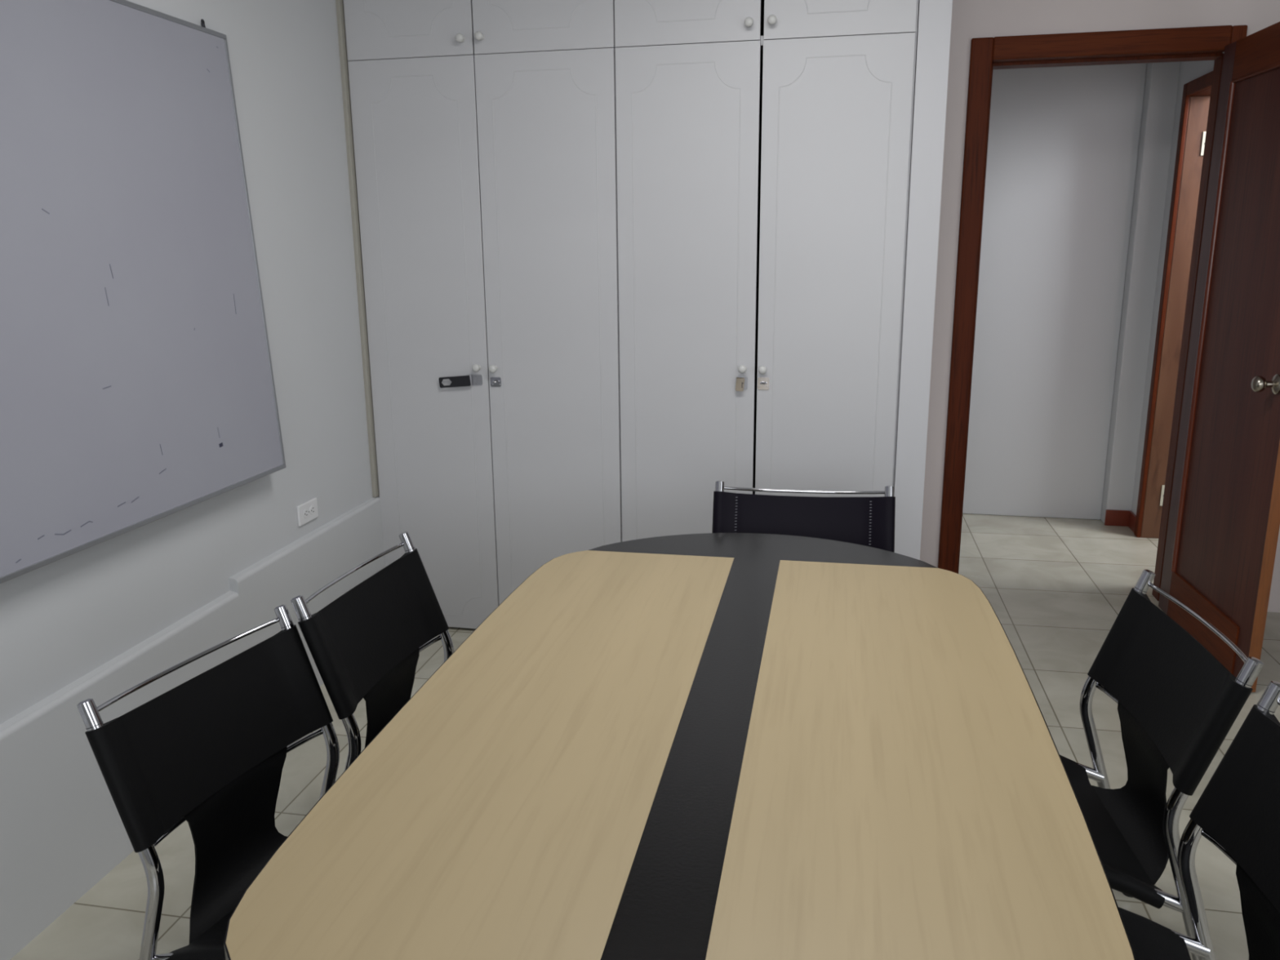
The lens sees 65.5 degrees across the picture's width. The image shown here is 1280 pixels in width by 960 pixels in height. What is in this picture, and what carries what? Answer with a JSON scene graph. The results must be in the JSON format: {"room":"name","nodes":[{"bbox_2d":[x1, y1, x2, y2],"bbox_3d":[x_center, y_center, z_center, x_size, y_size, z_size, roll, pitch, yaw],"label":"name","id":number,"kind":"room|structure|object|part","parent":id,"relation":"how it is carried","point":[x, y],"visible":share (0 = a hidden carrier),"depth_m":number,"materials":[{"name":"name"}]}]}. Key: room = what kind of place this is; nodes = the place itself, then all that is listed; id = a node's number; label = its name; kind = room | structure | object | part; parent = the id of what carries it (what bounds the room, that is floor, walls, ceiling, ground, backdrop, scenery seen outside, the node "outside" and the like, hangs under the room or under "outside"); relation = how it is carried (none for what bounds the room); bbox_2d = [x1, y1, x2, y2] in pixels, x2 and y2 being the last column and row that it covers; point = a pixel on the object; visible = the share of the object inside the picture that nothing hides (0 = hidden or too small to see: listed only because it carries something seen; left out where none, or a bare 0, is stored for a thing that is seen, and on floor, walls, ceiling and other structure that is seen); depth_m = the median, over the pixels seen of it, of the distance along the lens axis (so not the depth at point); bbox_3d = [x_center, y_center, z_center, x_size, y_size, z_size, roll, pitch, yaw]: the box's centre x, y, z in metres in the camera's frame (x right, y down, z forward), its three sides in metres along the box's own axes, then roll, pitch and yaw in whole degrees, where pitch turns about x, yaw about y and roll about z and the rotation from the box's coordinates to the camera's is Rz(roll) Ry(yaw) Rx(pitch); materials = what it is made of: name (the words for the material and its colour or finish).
{"room":"meeting room","nodes":[
{"label":"meeting room","id":0,"kind":"room"},
{"bbox_2d":[0,0,385,959],"bbox_3d":[-1.555,-0.221,1.669,0.359,2.780,6.432,2,14,12],"label":"wall","id":1,"kind":"structure","parent":0,"point":[63,620],"depth_m":3.06,"materials":[{"name":"white paint"}]},
{"bbox_2d":[0,0,285,583],"bbox_3d":[-1.412,-0.415,1.920,0.084,1.338,2.406,2,14,11],"label":"whiteboard","id":2,"kind":"object","parent":1,"relation":"attached to","point":[137,387],"visible":1,"depth_m":2.47,"materials":[{"name":"plastic"}]},
{"bbox_2d":[296,497,318,526],"bbox_3d":[-1.169,0.112,3.502,0.013,0.072,0.128,2,14,10],"label":"wall outlet","id":3,"kind":"object","parent":1,"relation":"attached to","point":[307,511],"visible":1,"depth_m":3.49,"materials":[{"name":"white plastic"}]},
{"bbox_2d":[302,508,308,518],"bbox_3d":[-1.168,0.117,3.479,0.002,0.033,0.033,2,14,11],"label":"socket","id":4,"kind":"object","parent":3,"relation":"attached to","point":[305,511],"depth_m":3.48,"materials":[{"name":"grey plastic"}]},
{"bbox_2d":[310,505,315,515],"bbox_3d":[-1.160,0.107,3.523,0.002,0.033,0.033,2,14,11],"label":"socket","id":5,"kind":"object","parent":3,"relation":"attached to","point":[312,507],"depth_m":3.52,"materials":[{"name":"grey plastic"}]},
{"bbox_2d":[335,0,379,497],"bbox_3d":[-1.080,-1.014,3.768,0.018,2.224,0.032,2,14,12],"label":"trim","id":6,"kind":"structure","parent":1,"relation":"attached to","point":[339,3],"depth_m":3.78,"materials":[{"name":"grey"}]},
{"bbox_2d":[10,513,1279,959],"bbox_3d":[1.441,1.111,2.215,8.400,0.120,8.100,2,14,12],"label":"floor","id":7,"kind":"structure","parent":0,"point":[1057,588],"depth_m":3.38,"materials":[{"name":"beige tile"}]},
{"bbox_2d":[76,604,339,959],"bbox_3d":[-0.653,0.726,1.913,0.522,0.809,0.510,5,14,21],"label":"sling chair","id":8,"kind":"object","parent":7,"relation":"on","point":[209,752],"visible":0.67,"depth_m":1.90,"materials":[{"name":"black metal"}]},
{"bbox_3d":[-0.899,0.761,1.757,0.168,0.801,0.026,5,14,21],"label":"leg","id":9,"kind":"part","parent":8,"relation":"part of","materials":[{"name":"silver metal"}]},
{"bbox_3d":[-0.688,0.954,1.726,0.412,0.430,0.025,5,14,21],"label":"leg","id":10,"kind":"part","parent":8,"relation":"part of","materials":[{"name":"silver metal"}]},
{"bbox_3d":[-0.869,0.352,1.908,0.051,0.024,0.472,5,14,21],"label":"rod","id":11,"kind":"part","parent":8,"relation":"part of","materials":[{"name":"silver metal"}]},
{"bbox_3d":[-0.612,0.760,1.904,0.316,0.143,0.496,5,14,21],"label":"seat","id":12,"kind":"part","parent":8,"relation":"part of","materials":[{"name":"black leather"}]},
{"bbox_3d":[-0.788,0.597,1.935,0.062,0.030,0.476,5,14,21],"label":"rod","id":13,"kind":"part","parent":8,"relation":"part of","materials":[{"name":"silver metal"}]},
{"bbox_3d":[-0.727,0.656,2.188,0.168,0.801,0.026,5,14,21],"label":"leg","id":14,"kind":"part","parent":8,"relation":"part of","materials":[{"name":"silver metal"}]},
{"bbox_2d":[290,531,453,770],"bbox_3d":[-0.458,0.602,2.381,0.535,0.829,0.522,3,14,14],"label":"sling chair","id":15,"kind":"object","parent":7,"relation":"on","point":[366,643],"visible":0.52,"depth_m":2.36,"materials":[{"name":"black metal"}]},
{"bbox_3d":[-0.687,0.645,2.191,0.172,0.821,0.027,3,14,14],"label":"leg","id":16,"kind":"part","parent":15,"relation":"part of","materials":[{"name":"silver metal"}]},
{"bbox_3d":[-0.688,0.226,2.348,0.052,0.025,0.484,3,14,14],"label":"rod","id":17,"kind":"part","parent":15,"relation":"part of","materials":[{"name":"silver metal"}]},
{"bbox_3d":[-0.603,0.474,2.386,0.064,0.031,0.487,3,14,14],"label":"rod","id":18,"kind":"part","parent":15,"relation":"part of","materials":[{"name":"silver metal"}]},
{"bbox_3d":[-0.571,0.534,2.651,0.172,0.821,0.027,3,14,14],"label":"leg","id":19,"kind":"part","parent":15,"relation":"part of","materials":[{"name":"silver metal"}]},
{"bbox_2d":[343,0,919,628],"bbox_3d":[-0.001,-0.781,3.976,2.018,2.765,0.802,2,14,12],"label":"wardrobe","id":20,"kind":"object","parent":7,"relation":"on","point":[623,260],"visible":0.77,"depth_m":3.60,"materials":[{"name":"white wood"}]},
{"bbox_3d":[-0.834,-1.791,3.542,0.487,0.537,0.021,2,14,12],"label":"door","id":21,"kind":"part","parent":20,"relation":"part of","materials":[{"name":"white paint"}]},
{"bbox_3d":[-0.821,-0.462,3.860,0.488,2.190,0.021,2,14,12],"label":"door","id":22,"kind":"part","parent":20,"relation":"part of","materials":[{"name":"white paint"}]},
{"bbox_3d":[-0.636,-1.565,3.523,0.030,0.030,0.038,2,14,12],"label":"knob","id":23,"kind":"part","parent":20,"relation":"part of","materials":[{"name":"grey paint"}]},
{"bbox_3d":[-0.623,-0.428,3.796,0.030,0.030,0.038,2,14,12],"label":"knob","id":24,"kind":"part","parent":20,"relation":"part of","materials":[{"name":"grey paint"}]},
{"bbox_3d":[-0.566,-1.565,3.508,0.030,0.030,0.038,2,14,12],"label":"knob","id":25,"kind":"part","parent":20,"relation":"part of","materials":[{"name":"grey paint"}]},
{"bbox_3d":[-0.558,-0.423,3.782,0.030,0.030,0.038,2,14,12],"label":"knob","id":26,"kind":"part","parent":20,"relation":"part of","materials":[{"name":"grey paint"}]},
{"bbox_3d":[-0.341,-1.771,3.439,0.510,0.537,0.021,2,14,12],"label":"door","id":27,"kind":"part","parent":20,"relation":"part of","materials":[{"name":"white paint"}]},
{"bbox_3d":[-0.329,-0.442,3.758,0.511,2.190,0.021,2,14,12],"label":"door","id":28,"kind":"part","parent":20,"relation":"part of","materials":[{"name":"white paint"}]},
{"bbox_3d":[0.157,-1.751,3.335,0.500,0.537,0.021,2,14,12],"label":"door","id":29,"kind":"part","parent":20,"relation":"part of","materials":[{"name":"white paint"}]},
{"bbox_3d":[0.171,-0.422,3.653,0.501,2.190,0.021,2,14,12],"label":"door","id":30,"kind":"part","parent":20,"relation":"part of","materials":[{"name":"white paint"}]},
{"bbox_3d":[0.369,-0.400,3.585,0.030,0.030,0.038,2,14,12],"label":"knob","id":31,"kind":"part","parent":20,"relation":"part of","materials":[{"name":"grey paint"}]},
{"bbox_3d":[0.363,-1.524,3.314,0.030,0.030,0.038,2,14,12],"label":"knob","id":32,"kind":"part","parent":20,"relation":"part of","materials":[{"name":"grey paint"}]},
{"bbox_3d":[0.441,-0.396,3.570,0.030,0.030,0.038,2,14,12],"label":"knob","id":33,"kind":"part","parent":20,"relation":"part of","materials":[{"name":"grey paint"}]},
{"bbox_3d":[0.439,-1.524,3.298,0.030,0.030,0.038,2,14,12],"label":"knob","id":34,"kind":"part","parent":20,"relation":"part of","materials":[{"name":"grey paint"}]},
{"bbox_3d":[0.667,-0.402,3.549,0.494,2.190,0.021,2,14,12],"label":"door","id":35,"kind":"part","parent":20,"relation":"part of","materials":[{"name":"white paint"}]},
{"bbox_3d":[0.654,-1.730,3.231,0.492,0.537,0.021,2,14,12],"label":"door","id":36,"kind":"part","parent":20,"relation":"part of","materials":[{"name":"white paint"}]},
{"bbox_2d":[223,533,1136,959],"bbox_3d":[0.152,0.754,1.890,1.106,0.750,2.074,2,14,11],"label":"conference table","id":37,"kind":"object","parent":7,"relation":"on","point":[703,746],"visible":1,"depth_m":1.49,"materials":[{"name":"laminate"}]},
{"bbox_3d":[-0.151,0.379,1.860,0.492,0.001,1.606,2,14,11],"label":"oak panel","id":38,"kind":"part","parent":37,"relation":"part of","materials":[{"name":"laminate"}]},
{"bbox_3d":[0.448,0.400,1.745,0.492,0.001,1.606,2,14,11],"label":"oak panel","id":39,"kind":"part","parent":37,"relation":"part of","materials":[{"name":"laminate"}]},
{"bbox_2d":[711,480,895,552],"bbox_3d":[0.456,0.470,2.854,0.534,0.847,0.547,2,14,9],"label":"sling chair","id":40,"kind":"object","parent":7,"relation":"on","point":[869,522],"visible":0.31,"depth_m":2.97,"materials":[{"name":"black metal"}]},
{"bbox_3d":[0.239,0.417,3.066,0.028,0.839,0.176,2,14,9],"label":"leg","id":41,"kind":"part","parent":40,"relation":"part of","materials":[{"name":"silver metal"}]},
{"bbox_3d":[0.491,0.032,2.995,0.494,0.025,0.054,2,14,9],"label":"rod","id":42,"kind":"part","parent":40,"relation":"part of","materials":[{"name":"silver metal"}]},
{"bbox_3d":[0.731,0.431,2.986,0.028,0.839,0.176,2,14,9],"label":"leg","id":43,"kind":"part","parent":40,"relation":"part of","materials":[{"name":"silver metal"}]},
{"bbox_2d":[1059,569,1263,959],"bbox_3d":[0.910,0.655,2.111,0.532,0.824,0.519,1,14,6],"label":"sling chair","id":44,"kind":"object","parent":7,"relation":"on","point":[1177,703],"visible":0.71,"depth_m":2.05,"materials":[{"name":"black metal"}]},
{"bbox_3d":[0.885,0.776,2.388,0.420,0.438,0.026,1,14,6],"label":"leg","id":45,"kind":"part","parent":44,"relation":"part of","materials":[{"name":"silver metal"}]},
{"bbox_3d":[1.055,0.537,2.067,0.064,0.031,0.484,1,14,6],"label":"rod","id":46,"kind":"part","parent":44,"relation":"part of","materials":[{"name":"silver metal"}]},
{"bbox_3d":[0.866,0.686,2.124,0.322,0.146,0.506,1,14,6],"label":"seat","id":47,"kind":"part","parent":44,"relation":"part of","materials":[{"name":"black leather"}]},
{"bbox_3d":[1.110,0.598,2.326,0.171,0.816,0.027,1,14,6],"label":"leg","id":48,"kind":"part","parent":44,"relation":"part of","materials":[{"name":"silver metal"}]},
{"bbox_3d":[0.834,0.886,1.931,0.420,0.438,0.026,1,14,6],"label":"leg","id":49,"kind":"part","parent":44,"relation":"part of","materials":[{"name":"silver metal"}]},
{"bbox_3d":[1.052,0.532,2.066,0.139,0.474,0.519,1,14,6],"label":"backrest","id":50,"kind":"part","parent":44,"relation":"part of","materials":[{"name":"black leather"}]},
{"bbox_3d":[1.137,0.296,2.000,0.052,0.025,0.481,1,14,6],"label":"rod","id":51,"kind":"part","parent":44,"relation":"part of","materials":[{"name":"silver metal"}]},
{"bbox_3d":[1.058,0.711,1.857,0.171,0.816,0.027,1,14,6],"label":"leg","id":52,"kind":"part","parent":44,"relation":"part of","materials":[{"name":"silver metal"}]},
{"bbox_2d":[1118,680,1279,959],"bbox_3d":[0.823,0.791,1.538,0.535,0.829,0.522,1,14,7],"label":"sling chair","id":53,"kind":"object","parent":7,"relation":"on","point":[1237,811],"visible":0.66,"depth_m":1.65,"materials":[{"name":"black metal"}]},
{"bbox_3d":[0.779,0.821,1.551,0.324,0.146,0.509,1,14,7],"label":"seat","id":54,"kind":"part","parent":53,"relation":"part of","materials":[{"name":"black leather"}]},
{"bbox_3d":[0.803,0.912,1.817,0.422,0.441,0.026,1,14,7],"label":"leg","id":55,"kind":"part","parent":53,"relation":"part of","materials":[{"name":"silver metal"}]},
{"bbox_3d":[0.969,0.673,1.490,0.064,0.031,0.487,1,14,7],"label":"rod","id":56,"kind":"part","parent":53,"relation":"part of","materials":[{"name":"silver metal"}]},
{"bbox_3d":[1.029,0.734,1.750,0.172,0.821,0.027,1,14,7],"label":"leg","id":57,"kind":"part","parent":53,"relation":"part of","materials":[{"name":"silver metal"}]},
{"bbox_3d":[0.966,0.668,1.490,0.140,0.477,0.522,1,14,7],"label":"backrest","id":58,"kind":"part","parent":53,"relation":"part of","materials":[{"name":"black leather"}]},
{"bbox_2d":[893,0,952,559],"bbox_3d":[1.048,-0.759,3.808,0.102,2.780,0.834,2,14,12],"label":"wall","id":59,"kind":"structure","parent":0,"point":[935,16],"depth_m":3.40,"materials":[{"name":"grey paint"}]},
{"bbox_2d":[962,61,1180,523],"bbox_3d":[0.471,-1.216,5.738,4.877,2.780,0.235,2,14,12],"label":"wall","id":60,"kind":"structure","parent":0,"point":[1078,157],"depth_m":5.34,"materials":[{"name":"white paint"}]},
{"bbox_2d":[920,0,1279,612],"bbox_3d":[1.207,-0.868,4.259,4.650,2.780,0.140,2,14,12],"label":"wall","id":61,"kind":"structure","parent":0,"point":[971,19],"depth_m":3.96,"materials":[{"name":"white paint"}]},
{"bbox_2d":[937,22,1279,692],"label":"door","id":62,"kind":"structure","parent":61,"relation":"in","point":[1220,525],"depth_m":3.77,"materials":[{"name":"brown wood"}]},
{"bbox_3d":[1.379,-0.635,4.266,0.085,2.319,0.162,2,14,12],"label":"frame post","id":63,"kind":"part","parent":62,"relation":"part of","materials":[{"name":"brown wood"}]},
{"bbox_3d":[2.281,-0.598,4.078,0.053,2.318,0.162,2,14,12],"label":"frame post","id":64,"kind":"part","parent":62,"relation":"part of","materials":[{"name":"brown wood"}]},
{"bbox_3d":[2.219,-0.548,3.901,0.051,1.905,0.023,1,14,8],"label":"moulding","id":65,"kind":"part","parent":62,"relation":"part of","materials":[{"name":"red wood"}]},
{"bbox_3d":[2.182,0.545,3.843,0.040,0.194,0.630,1,14,8],"label":"rail","id":66,"kind":"part","parent":62,"relation":"part of","materials":[{"name":"brown wood"}]},
{"bbox_3d":[2.174,-0.475,3.600,0.024,1.915,0.634,1,14,8],"label":"board panel","id":67,"kind":"part","parent":62,"relation":"part of","materials":[{"name":"brown wood"}]},
{"bbox_3d":[2.149,-1.402,3.378,0.016,0.016,0.630,1,14,8],"label":"moulding","id":68,"kind":"part","parent":62,"relation":"part of","materials":[{"name":"brown wood"}]},
{"bbox_3d":[2.162,-1.469,3.360,0.040,0.140,0.630,1,14,8],"label":"rail","id":69,"kind":"part","parent":62,"relation":"part of","materials":[{"name":"brown wood"}]},
{"bbox_3d":[2.064,-0.317,3.287,0.074,0.066,0.066,1,14,8],"label":"knob","id":70,"kind":"part","parent":62,"relation":"part of","materials":[{"name":"silver metal"}]},
{"bbox_2d":[1131,51,1224,515],"bbox_3d":[2.627,-0.964,4.601,0.125,2.780,1.145,2,14,12],"label":"wall","id":71,"kind":"structure","parent":0,"point":[1189,71],"depth_m":5.08,"materials":[{"name":"white paint"}]},
{"bbox_2d":[1104,509,1136,532],"bbox_3d":[2.616,0.227,5.405,0.130,0.088,0.168,2,14,12],"label":"baseboard","id":72,"kind":"structure","parent":71,"relation":"attached to","point":[1113,517],"depth_m":5.47,"materials":[{"name":"brown paint"}]},
{"bbox_2d":[1133,71,1213,538],"bbox_3d":[2.986,-0.688,4.544,0.913,2.262,0.940,2,14,12],"label":"door","id":73,"kind":"structure","parent":71,"relation":"in","point":[1197,92],"depth_m":4.98,"materials":[{"name":"brown wood"}]},
{"bbox_3d":[2.547,-0.703,4.624,0.020,2.262,0.915,2,14,12],"label":"casing","id":74,"kind":"part","parent":73,"relation":"part of","materials":[{"name":"brown wood"}]}
]}

